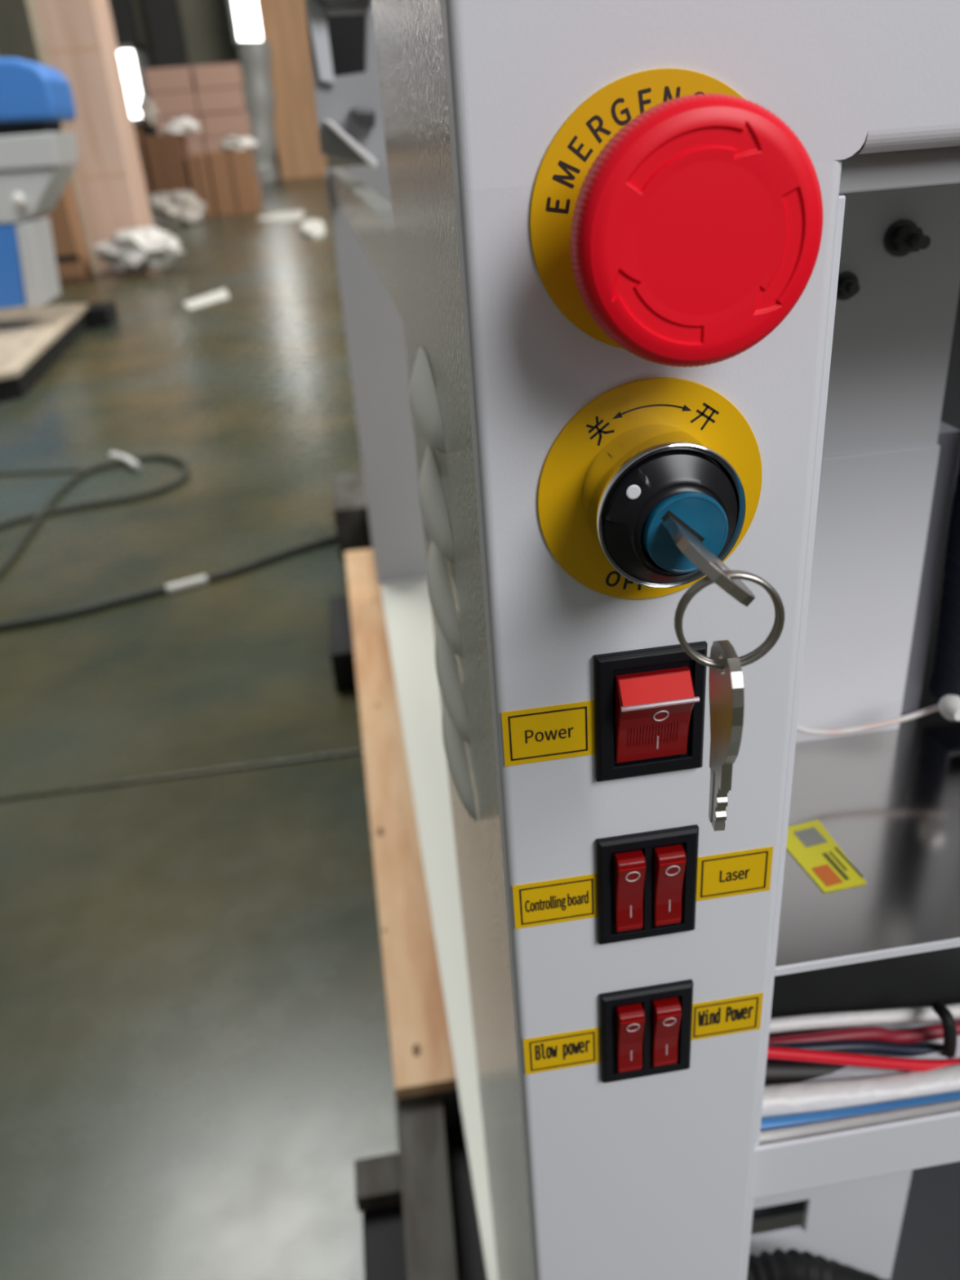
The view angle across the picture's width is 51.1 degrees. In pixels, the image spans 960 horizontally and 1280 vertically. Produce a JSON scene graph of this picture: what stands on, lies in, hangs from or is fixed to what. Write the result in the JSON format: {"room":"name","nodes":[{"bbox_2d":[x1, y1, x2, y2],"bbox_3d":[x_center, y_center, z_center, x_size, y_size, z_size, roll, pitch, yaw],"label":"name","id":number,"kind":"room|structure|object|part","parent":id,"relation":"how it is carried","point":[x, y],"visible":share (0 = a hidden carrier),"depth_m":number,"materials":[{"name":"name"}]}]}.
{"room":"factory workshop","nodes":[
{"label":"factory workshop","id":0,"kind":"room"},
{"bbox_2d":[0,0,370,177],"bbox_3d":[-8.334,-17.808,28.322,25.000,9.000,0.800,-7,27,-5],"label":"wall","id":1,"kind":"structure","parent":0,"point":[172,33],"depth_m":28.39,"materials":[{"name":"grey"}]},
{"bbox_3d":[-10.010,-17.529,28.031,0.676,9.000,0.500,-7,27,-5],"label":"wall post","id":2,"kind":"part","parent":1,"relation":"part of","materials":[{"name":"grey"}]},
{"bbox_2d":[117,44,150,123],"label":"window","id":3,"kind":"structure","parent":1,"relation":"in","point":[133,58],"depth_m":27.64,"materials":[{"name":"grey glass"}]},
{"bbox_3d":[-9.866,-15.638,27.483,0.917,0.784,0.040,-7,27,-5],"label":"pane","id":4,"kind":"part","parent":3,"relation":"part of","materials":[{"name":"white glass"}]},
{"bbox_3d":[-9.811,-14.907,27.861,0.917,0.784,0.040,-7,27,-5],"label":"pane","id":5,"kind":"part","parent":3,"relation":"part of","materials":[{"name":"white glass"}]},
{"bbox_3d":[-8.892,-17.669,28.135,0.889,9.000,0.500,-7,27,-5],"label":"wall post","id":6,"kind":"part","parent":1,"relation":"part of","materials":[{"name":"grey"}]},
{"bbox_2d":[228,0,262,49],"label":"window","id":7,"kind":"structure","parent":1,"relation":"in","point":[244,13],"depth_m":27.37,"materials":[{"name":"grey glass"}]},
{"bbox_3d":[-6.228,-16.985,27.370,0.833,1.224,0.040,-7,27,-5],"label":"pane","id":8,"kind":"part","parent":7,"relation":"part of","materials":[{"name":"white glass"}]},
{"bbox_2d":[0,176,398,1279],"bbox_3d":[-5.827,-6.660,16.362,25.000,0.120,44.000,-7,27,-5],"label":"floor","id":9,"kind":"structure","parent":0,"point":[196,1063],"depth_m":1.98,"materials":[{"name":"grey concrete"}]},
{"bbox_2d":[0,468,83,475],"bbox_3d":[-1.864,-0.675,4.077,0.514,0.012,0.045,-5,27,-1],"label":"cable","id":10,"kind":"object","parent":9,"relation":"on","point":[69,469],"visible":0.97,"depth_m":4.07,"materials":[{"name":"grey plastic"}]},
{"bbox_2d":[0,301,118,402],"bbox_3d":[-3.345,-1.838,6.392,1.575,0.150,3.119,-7,27,-5],"label":"pallet","id":11,"kind":"object","parent":9,"relation":"on","point":[32,340],"visible":1,"depth_m":6.38,"materials":[{"name":"brown wood"}]},
{"bbox_2d":[0,57,78,309],"bbox_3d":[-3.149,-2.832,6.307,1.272,1.432,0.635,-7,27,-5],"label":"machine","id":12,"kind":"object","parent":11,"relation":"on","point":[35,98],"visible":1,"depth_m":6.13,"materials":[{"name":"blue paint"}]},
{"bbox_3d":[-2.799,-2.673,6.103,0.080,0.080,0.035,-7,27,-5],"label":"round knob","id":13,"kind":"part","parent":12,"relation":"part of","materials":[{"name":"white plastic"}]},
{"bbox_3d":[-3.007,-3.330,6.098,0.908,0.376,0.600,-7,27,-5],"label":"lid","id":14,"kind":"part","parent":12,"relation":"part of","materials":[{"name":"blue paint"}]},
{"bbox_2d":[35,176,93,283],"bbox_3d":[-4.202,-4.059,9.870,0.479,1.008,0.462,-7,27,-5],"label":"carton","id":15,"kind":"object","parent":9,"relation":"on","point":[73,264],"visible":0.31,"depth_m":9.80,"materials":[{"name":"brown cardboard"}]},
{"bbox_2d":[26,0,153,273],"bbox_3d":[-3.938,-5.434,10.184,0.596,3.123,0.912,-7,27,-5],"label":"pillar","id":16,"kind":"structure","parent":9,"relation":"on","point":[76,38],"depth_m":9.95,"materials":[{"name":"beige wood"}]},
{"bbox_2d":[0,451,189,576],"bbox_3d":[-1.479,-0.450,3.556,0.497,0.040,1.375,4,28,16],"label":"cable","id":17,"kind":"object","parent":9,"relation":"on","point":[121,459],"visible":1,"depth_m":3.68,"materials":[{"name":"black rubber"}]},
{"bbox_2d":[91,225,185,270],"bbox_3d":[-3.396,-3.897,10.037,0.888,0.421,0.678,-7,27,-5],"label":"plastic bag","id":18,"kind":"object","parent":9,"relation":"on","point":[148,247],"visible":1,"depth_m":9.85,"materials":[{"name":"grey plastic"}]},
{"bbox_2d":[133,127,154,198],"bbox_3d":[-5.617,-7.767,16.793,0.202,1.419,0.506,-7,27,-5],"label":"carton","id":19,"kind":"object","parent":9,"relation":"on","point":[139,131],"visible":0.24,"depth_m":16.55,"materials":[{"name":"brown cardboard"}]},
{"bbox_2d":[142,133,193,193],"bbox_3d":[-5.211,-7.850,17.041,0.575,1.284,0.906,-7,27,-5],"label":"carton","id":20,"kind":"object","parent":9,"relation":"on","point":[166,154],"visible":0.55,"depth_m":16.57,"materials":[{"name":"brown cardboard"}]},
{"bbox_2d":[137,95,159,126],"bbox_3d":[-5.432,-8.651,16.431,0.318,0.446,0.521,-7,27,-5],"label":"film","id":21,"kind":"object","parent":20,"relation":"on","point":[148,113],"visible":1,"depth_m":16.32,"materials":[{"name":"beige plastic"}]},
{"bbox_2d":[161,115,201,133],"bbox_3d":[-4.944,-8.506,16.594,0.644,0.245,0.544,-7,27,-5],"label":"film","id":22,"kind":"object","parent":20,"relation":"on","point":[184,125],"visible":0.98,"depth_m":16.43,"materials":[{"name":"grey plastic"}]},
{"bbox_2d":[0,534,337,631],"bbox_3d":[-0.922,-0.156,2.924,1.116,0.027,0.091,-18,30,-24],"label":"cable","id":23,"kind":"object","parent":9,"relation":"on","point":[180,585],"visible":1,"depth_m":2.90,"materials":[{"name":"black rubber"}]},
{"bbox_2d":[148,190,206,227],"bbox_3d":[-4.777,-6.771,15.746,0.934,0.496,0.977,-7,27,-5],"label":"heap","id":24,"kind":"object","parent":9,"relation":"on","point":[175,208],"visible":0.91,"depth_m":15.52,"materials":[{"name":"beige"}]},
{"bbox_2d":[186,153,217,217],"bbox_3d":[-4.693,-7.722,17.074,0.304,0.956,0.706,-7,27,-5],"label":"carton","id":25,"kind":"object","parent":9,"relation":"on","point":[198,164],"visible":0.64,"depth_m":16.75,"materials":[{"name":"brown cardboard"}]},
{"bbox_2d":[182,288,229,309],"bbox_3d":[-2.195,-2.797,8.225,0.312,0.008,1.036,4,28,15],"label":"paper scrap","id":26,"kind":"object","parent":9,"relation":"on","point":[220,295],"visible":1,"depth_m":8.15,"materials":[{"name":"white paper"}]},
{"bbox_2d":[207,148,262,216],"bbox_3d":[-4.163,-7.796,17.119,0.696,0.975,0.706,-7,27,-5],"label":"carton","id":27,"kind":"object","parent":9,"relation":"on","point":[233,172],"visible":1,"depth_m":16.82,"materials":[{"name":"brown cardboard"}]},
{"bbox_2d":[218,136,258,151],"bbox_3d":[-4.040,-8.321,16.817,0.638,0.206,0.561,-7,27,-5],"label":"film","id":28,"kind":"object","parent":27,"relation":"on","point":[231,143],"visible":1,"depth_m":16.68,"materials":[{"name":"grey plastic"}]},
{"bbox_2d":[237,40,279,182],"bbox_3d":[-6.083,-14.465,27.650,1.157,3.494,0.891,-7,27,-5],"label":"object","id":29,"kind":"object","parent":9,"relation":"on","point":[255,56],"visible":0.8,"depth_m":27.21,"materials":[{"name":"grey"}]},
{"bbox_2d":[255,209,303,221],"bbox_3d":[-3.173,-6.704,15.904,0.756,0.018,1.854,-7,27,-5],"label":"paper scrap","id":30,"kind":"object","parent":9,"relation":"on","point":[295,215],"visible":1,"depth_m":15.80,"materials":[{"name":"white paper"}]},
{"bbox_2d":[256,0,327,179],"bbox_3d":[-5.351,-16.432,28.154,1.339,6.314,1.230,-7,27,-5],"label":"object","id":31,"kind":"object","parent":9,"relation":"on","point":[282,23],"visible":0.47,"depth_m":28.05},
{"bbox_2d":[301,218,325,238],"bbox_3d":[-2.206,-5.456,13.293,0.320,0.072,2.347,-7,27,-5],"label":"paper scrap","id":32,"kind":"object","parent":9,"relation":"on","point":[313,228],"visible":1,"depth_m":12.80,"materials":[{"name":"white paper"}]},
{"bbox_2d":[332,471,372,559],"bbox_3d":[-0.353,-0.404,3.172,0.202,0.160,0.350,-7,27,-5],"label":"wooden block","id":33,"kind":"object","parent":9,"relation":"on","point":[350,510],"visible":0.51,"depth_m":3.02,"materials":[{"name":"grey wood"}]},
{"bbox_2d":[329,548,487,1279],"bbox_3d":[0.218,0.277,1.793,0.953,0.140,2.274,-7,27,-5],"label":"wooden pallet","id":34,"kind":"object","parent":9,"relation":"on","point":[416,1202],"visible":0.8,"depth_m":1.28,"materials":[{"name":"brown wood"}]},
{"bbox_2d":[304,0,959,1279],"bbox_3d":[0.150,-0.431,1.552,0.698,1.334,2.600,-7,27,-5],"label":"machine","id":35,"kind":"object","parent":34,"relation":"on","point":[466,372],"visible":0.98,"depth_m":0.38,"materials":[{"name":"light grey painted metal"},{"name":"red plastic"},{"name":"black plastic"}]},
{"bbox_3d":[-0.127,-0.563,1.085,0.027,0.020,0.030,-7,27,-5],"label":"handle knob","id":36,"kind":"part","parent":35,"relation":"part of","materials":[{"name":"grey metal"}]},
{"bbox_3d":[0.004,0.205,0.551,0.001,1.084,0.278,-7,27,-5],"label":"panel","id":37,"kind":"part","parent":35,"relation":"part of","materials":[{"name":"grey metal"}]},
{"bbox_2d":[501,700,595,766],"bbox_3d":[0.020,0.027,0.292,0.027,0.018,0.001,-7,27,-5],"label":"label","id":38,"kind":"object","parent":35,"relation":"attached to","point":[560,731],"visible":1,"depth_m":0.29,"materials":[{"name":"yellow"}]},
{"bbox_2d":[512,873,596,928],"bbox_3d":[0.024,0.084,0.321,0.027,0.018,0.001,-7,27,-5],"label":"label","id":39,"kind":"object","parent":35,"relation":"attached to","point":[573,898],"visible":1,"depth_m":0.32,"materials":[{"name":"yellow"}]},
{"bbox_2d":[523,1026,599,1074],"bbox_3d":[0.029,0.144,0.353,0.027,0.018,0.001,-7,27,-5],"label":"label","id":40,"kind":"object","parent":35,"relation":"attached to","point":[579,1047],"visible":1,"depth_m":0.35,"materials":[{"name":"yellow plastic"}]},
{"bbox_2d":[599,979,693,1083],"bbox_3d":[0.059,0.139,0.351,0.033,0.042,0.007,-7,27,-5],"label":"rocker switch","id":41,"kind":"object","parent":35,"relation":"attached to","point":[645,1031],"visible":1,"depth_m":0.35,"materials":[{"name":"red plastic"}]},
{"bbox_2d":[595,824,698,944],"bbox_3d":[0.054,0.080,0.320,0.033,0.042,0.007,-7,27,-5],"label":"rocker switch","id":42,"kind":"object","parent":35,"relation":"attached to","point":[646,882],"visible":1,"depth_m":0.32,"materials":[{"name":"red plastic"}]},
{"bbox_2d":[537,377,761,599],"bbox_3d":[0.046,-0.032,0.251,0.060,0.060,0.027,-7,27,-5],"label":"switch","id":43,"kind":"object","parent":35,"relation":"attached to","point":[643,451],"visible":0.9,"depth_m":0.25,"materials":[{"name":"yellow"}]},
{"bbox_2d":[661,514,755,606],"bbox_3d":[0.050,-0.019,0.225,0.016,0.015,0.038,-7,27,-5],"label":"key","id":44,"kind":"object","parent":43,"relation":"attached to","point":[690,545],"visible":1,"depth_m":0.21,"materials":[{"name":"silver metal"}]},
{"bbox_2d":[674,569,784,669],"bbox_3d":[0.054,-0.004,0.218,0.023,0.023,0.003,-3,27,4],"label":"ring","id":45,"kind":"object","parent":44,"relation":"attached to","point":[775,632],"visible":1,"depth_m":0.22,"materials":[{"name":"silver metal"}]},
{"bbox_2d":[708,640,744,831],"bbox_3d":[0.056,0.024,0.231,0.003,0.049,0.020,-5,27,-1],"label":"key","id":46,"kind":"object","parent":45,"relation":"hanging from","point":[726,686],"visible":1,"depth_m":0.23,"materials":[{"name":"nickel"}]},
{"bbox_2d":[593,640,707,782],"bbox_3d":[0.050,0.023,0.289,0.033,0.042,0.010,-7,27,-5],"label":"rocker switch","id":47,"kind":"object","parent":35,"relation":"attached to","point":[649,703],"visible":1,"depth_m":0.29,"materials":[{"name":"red plastic"}]},
{"bbox_2d":[529,68,822,367],"bbox_3d":[0.043,-0.091,0.218,0.060,0.060,0.032,-7,27,-5],"label":"emergency stop button","id":48,"kind":"object","parent":35,"relation":"attached to","point":[676,220],"visible":1,"depth_m":0.21,"materials":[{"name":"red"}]},
{"bbox_3d":[0.041,-0.097,0.232,0.060,0.060,0.001,-7,27,-5],"label":"legend plate","id":49,"kind":"part","parent":48,"relation":"part of","materials":[{"name":"yellow plastic"}]},
{"bbox_2d":[690,992,763,1040],"bbox_3d":[0.087,0.134,0.356,0.026,0.018,0.001,-7,27,-5],"label":"label","id":50,"kind":"object","parent":35,"relation":"attached to","point":[725,1016],"visible":1,"depth_m":0.36,"materials":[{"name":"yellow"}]},
{"bbox_2d":[696,846,773,901],"bbox_3d":[0.082,0.076,0.327,0.025,0.018,0.001,-7,27,-5],"label":"label","id":51,"kind":"object","parent":35,"relation":"attached to","point":[747,871],"visible":1,"depth_m":0.33,"materials":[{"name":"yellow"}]},
{"bbox_2d":[764,1058,847,1084],"bbox_3d":[0.179,0.196,0.461,0.132,0.041,0.017,-7,27,-5],"label":"cable","id":52,"kind":"object","parent":35,"relation":"attached to","point":[777,1071],"visible":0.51,"depth_m":0.45,"materials":[{"name":"black plastic"}]},
{"bbox_2d":[746,1248,888,1279],"bbox_3d":[0.201,0.375,0.576,0.136,0.090,0.020,-7,27,-5],"label":"hose","id":53,"kind":"object","parent":35,"relation":"attached to","point":[791,1264],"visible":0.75,"depth_m":0.56,"materials":[{"name":"black plastic"}]},
{"bbox_2d":[786,819,866,893],"bbox_3d":[0.141,0.089,0.417,0.022,0.001,0.042,-10,28,-11],"label":"warning sticker","id":54,"kind":"object","parent":35,"relation":"attached to","point":[809,843],"visible":0.98,"depth_m":0.41,"materials":[{"name":"yellow paper"}]},
{"bbox_2d":[792,826,827,847],"bbox_3d":[0.140,0.084,0.427,0.010,0.001,0.011,-10,28,-11],"label":"print","id":55,"kind":"object","parent":54,"relation":"on","point":[802,837],"depth_m":0.43,"materials":[{"name":"grey paper"}]},
{"bbox_2d":[811,864,843,886],"bbox_3d":[0.140,0.095,0.405,0.007,0.001,0.011,-10,28,-11],"label":"print","id":56,"kind":"object","parent":54,"relation":"on","point":[824,875],"depth_m":0.41,"materials":[{"name":"orange paper"}]},
{"bbox_2d":[822,852,849,879],"bbox_3d":[0.145,0.092,0.410,0.002,0.001,0.017,-10,28,-11],"label":"print","id":57,"kind":"object","parent":54,"relation":"on","point":[835,865],"depth_m":0.41,"materials":[{"name":"black"}]},
{"bbox_2d":[828,851,847,870],"bbox_3d":[0.147,0.091,0.412,0.001,0.001,0.012,-10,28,-11],"label":"print","id":58,"kind":"object","parent":54,"relation":"on","point":[837,860],"depth_m":0.41,"materials":[{"name":"black"}]},
{"bbox_2d":[834,847,862,877],"bbox_3d":[0.151,0.091,0.411,0.001,0.001,0.020,-10,28,-11],"label":"print","id":59,"kind":"object","parent":54,"relation":"on","point":[843,868],"depth_m":0.41,"materials":[{"name":"black"}]},
{"bbox_2d":[768,1039,942,1057],"bbox_3d":[0.176,0.185,0.453,0.128,0.032,0.006,-7,27,-5],"label":"cable","id":60,"kind":"object","parent":35,"relation":"on","point":[851,1046],"visible":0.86,"depth_m":0.45,"materials":[{"name":"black plastic"}]},
{"bbox_2d":[759,1100,959,1144],"bbox_3d":[0.154,0.202,0.420,0.113,0.011,0.006,-7,27,-5],"label":"cable","id":61,"kind":"object","parent":35,"relation":"on","point":[766,1136],"visible":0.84,"depth_m":0.42,"materials":[{"name":"white plastic"}]},
{"bbox_2d":[760,1090,959,1130],"bbox_3d":[0.158,0.202,0.429,0.116,0.014,0.007,-7,27,-5],"label":"cable","id":62,"kind":"object","parent":35,"relation":"on","point":[797,1119],"visible":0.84,"depth_m":0.43,"materials":[{"name":"blue plastic"}]},
{"bbox_2d":[761,1062,959,1117],"bbox_3d":[0.169,0.197,0.440,0.132,0.022,0.013,-7,27,-5],"label":"cable","id":63,"kind":"object","parent":35,"relation":"on","point":[791,1098],"visible":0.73,"depth_m":0.43,"materials":[{"name":"white plastic"}]},
{"bbox_2d":[766,1045,959,1071],"bbox_3d":[0.170,0.181,0.439,0.125,0.039,0.005,-7,27,-5],"label":"cable","id":64,"kind":"object","parent":35,"relation":"attached to","point":[773,1052],"visible":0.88,"depth_m":0.44,"materials":[{"name":"red plastic"}]},
{"bbox_2d":[768,1020,959,1044],"bbox_3d":[0.176,0.179,0.456,0.127,0.017,0.006,-7,27,-5],"label":"cable","id":65,"kind":"object","parent":35,"relation":"attached to","point":[933,1032],"visible":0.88,"depth_m":0.45,"materials":[{"name":"red plastic"}]},
{"bbox_2d":[768,1003,959,1033],"bbox_3d":[0.178,0.173,0.461,0.128,0.019,0.006,-7,27,-5],"label":"cable","id":66,"kind":"object","parent":35,"relation":"on","point":[884,1016],"visible":0.83,"depth_m":0.46,"materials":[{"name":"white plastic"}]},
{"bbox_2d":[796,703,938,735],"bbox_3d":[0.177,0.034,0.453,0.090,0.015,0.003,-7,27,-5],"label":"wire","id":67,"kind":"object","parent":35,"relation":"attached to","point":[921,713],"visible":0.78,"depth_m":0.45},
{"bbox_3d":[0.359,-0.002,0.563,0.574,0.001,0.389,-7,27,-5],"label":"steel plate","id":68,"kind":"part","parent":35,"relation":"part of","materials":[{"name":"grey metal"}]},
{"bbox_3d":[0.147,-0.013,0.460,0.111,0.145,0.003,-7,27,-5],"label":"plate","id":69,"kind":"part","parent":35,"relation":"part of","materials":[{"name":"white metal"}]},
{"bbox_3d":[0.141,-0.092,0.423,0.111,0.319,0.004,-7,27,-5],"label":"plate","id":70,"kind":"part","parent":35,"relation":"part of","materials":[{"name":"white metal"}]},
{"bbox_3d":[0.367,-0.162,0.264,0.574,0.039,0.004,-7,27,-5],"label":"rail","id":71,"kind":"part","parent":35,"relation":"part of","materials":[{"name":"grey metal"}]},
{"bbox_2d":[931,1000,956,1057],"bbox_3d":[0.210,0.179,0.455,0.012,0.036,0.016,-7,27,-5],"label":"tie","id":72,"kind":"object","parent":35,"relation":"attached to","point":[949,1031],"visible":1,"depth_m":0.45,"materials":[{"name":"black plastic"}]},
{"bbox_2d":[928,463,959,702],"bbox_3d":[0.231,-0.034,0.462,0.026,0.144,0.024,-7,27,-5],"label":"chain","id":73,"kind":"object","parent":35,"relation":"on","point":[944,680],"visible":0.84,"depth_m":0.47,"materials":[{"name":"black plastic"}]},
{"bbox_2d":[938,694,959,720],"bbox_3d":[0.210,0.030,0.445,0.011,0.011,0.011,-7,27,-5],"label":"plug","id":74,"kind":"object","parent":35,"relation":"attached to","point":[948,704],"visible":1,"depth_m":0.44,"materials":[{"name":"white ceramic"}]},
{"bbox_3d":[-4.804,-8.948,20.077,0.836,0.389,0.871,-7,27,-5],"label":"carton","id":75,"kind":"object","parent":9,"relation":"on","visible":0},
{"bbox_3d":[-4.886,-9.300,19.894,0.836,0.389,0.857,-7,27,-5],"label":"carton","id":76,"kind":"object","parent":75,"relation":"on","visible":0},
{"bbox_2d":[204,134,253,155],"bbox_3d":[-4.907,-9.649,19.698,0.836,0.389,0.885,-7,27,-5],"label":"carton","id":77,"kind":"object","parent":76,"relation":"on","point":[211,144],"visible":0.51,"depth_m":19.25,"materials":[{"name":"beige cardboard"}]},
{"bbox_2d":[201,111,252,137],"bbox_3d":[-4.907,-10.012,19.524,0.836,0.389,0.868,-7,27,-5],"label":"carton","id":78,"kind":"object","parent":77,"relation":"on","point":[234,123],"visible":1,"depth_m":19.15,"materials":[{"name":"beige cardboard"}]},
{"bbox_2d":[195,87,246,114],"bbox_3d":[-4.963,-10.357,19.325,0.836,0.389,0.897,-7,27,-5],"label":"carton","id":79,"kind":"object","parent":78,"relation":"on","point":[224,100],"visible":0.94,"depth_m":18.94,"materials":[{"name":"beige cardboard"}]},
{"bbox_2d":[192,62,244,90],"bbox_3d":[-4.970,-10.718,19.148,0.836,0.389,0.884,-7,27,-5],"label":"carton","id":80,"kind":"object","parent":79,"relation":"on","point":[220,76],"visible":0.88,"depth_m":18.77,"materials":[{"name":"beige cardboard"}]},
{"bbox_3d":[-5.713,-8.835,19.993,0.836,0.389,0.869,-7,27,-5],"label":"carton","id":81,"kind":"object","parent":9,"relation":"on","visible":0},
{"bbox_3d":[-5.731,-9.196,19.818,0.836,0.389,0.851,-7,27,-5],"label":"carton","id":82,"kind":"object","parent":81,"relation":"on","visible":0},
{"bbox_2d":[186,137,206,155],"bbox_3d":[-5.761,-9.541,19.615,0.836,0.389,0.893,-7,27,-5],"label":"carton","id":83,"kind":"object","parent":82,"relation":"on","point":[195,146],"visible":0.11,"depth_m":19.22,"materials":[{"name":"beige cardboard"}]},
{"bbox_2d":[155,114,205,138],"bbox_3d":[-5.757,-9.901,19.434,0.836,0.389,0.891,-7,27,-5],"label":"carton","id":84,"kind":"object","parent":83,"relation":"on","point":[161,122],"visible":0.43,"depth_m":19.02,"materials":[{"name":"beige cardboard"}]},
{"bbox_2d":[149,90,201,117],"bbox_3d":[-5.812,-10.257,19.256,0.836,0.389,0.873,-7,27,-5],"label":"carton","id":85,"kind":"object","parent":84,"relation":"on","point":[179,103],"visible":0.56,"depth_m":18.87,"materials":[{"name":"beige cardboard"}]},
{"bbox_2d":[143,66,198,93],"bbox_3d":[-5.849,-10.613,19.074,0.836,0.389,0.866,-7,27,-5],"label":"carton","id":86,"kind":"object","parent":85,"relation":"on","point":[173,79],"visible":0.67,"depth_m":18.70,"materials":[{"name":"beige cardboard"}]}
]}

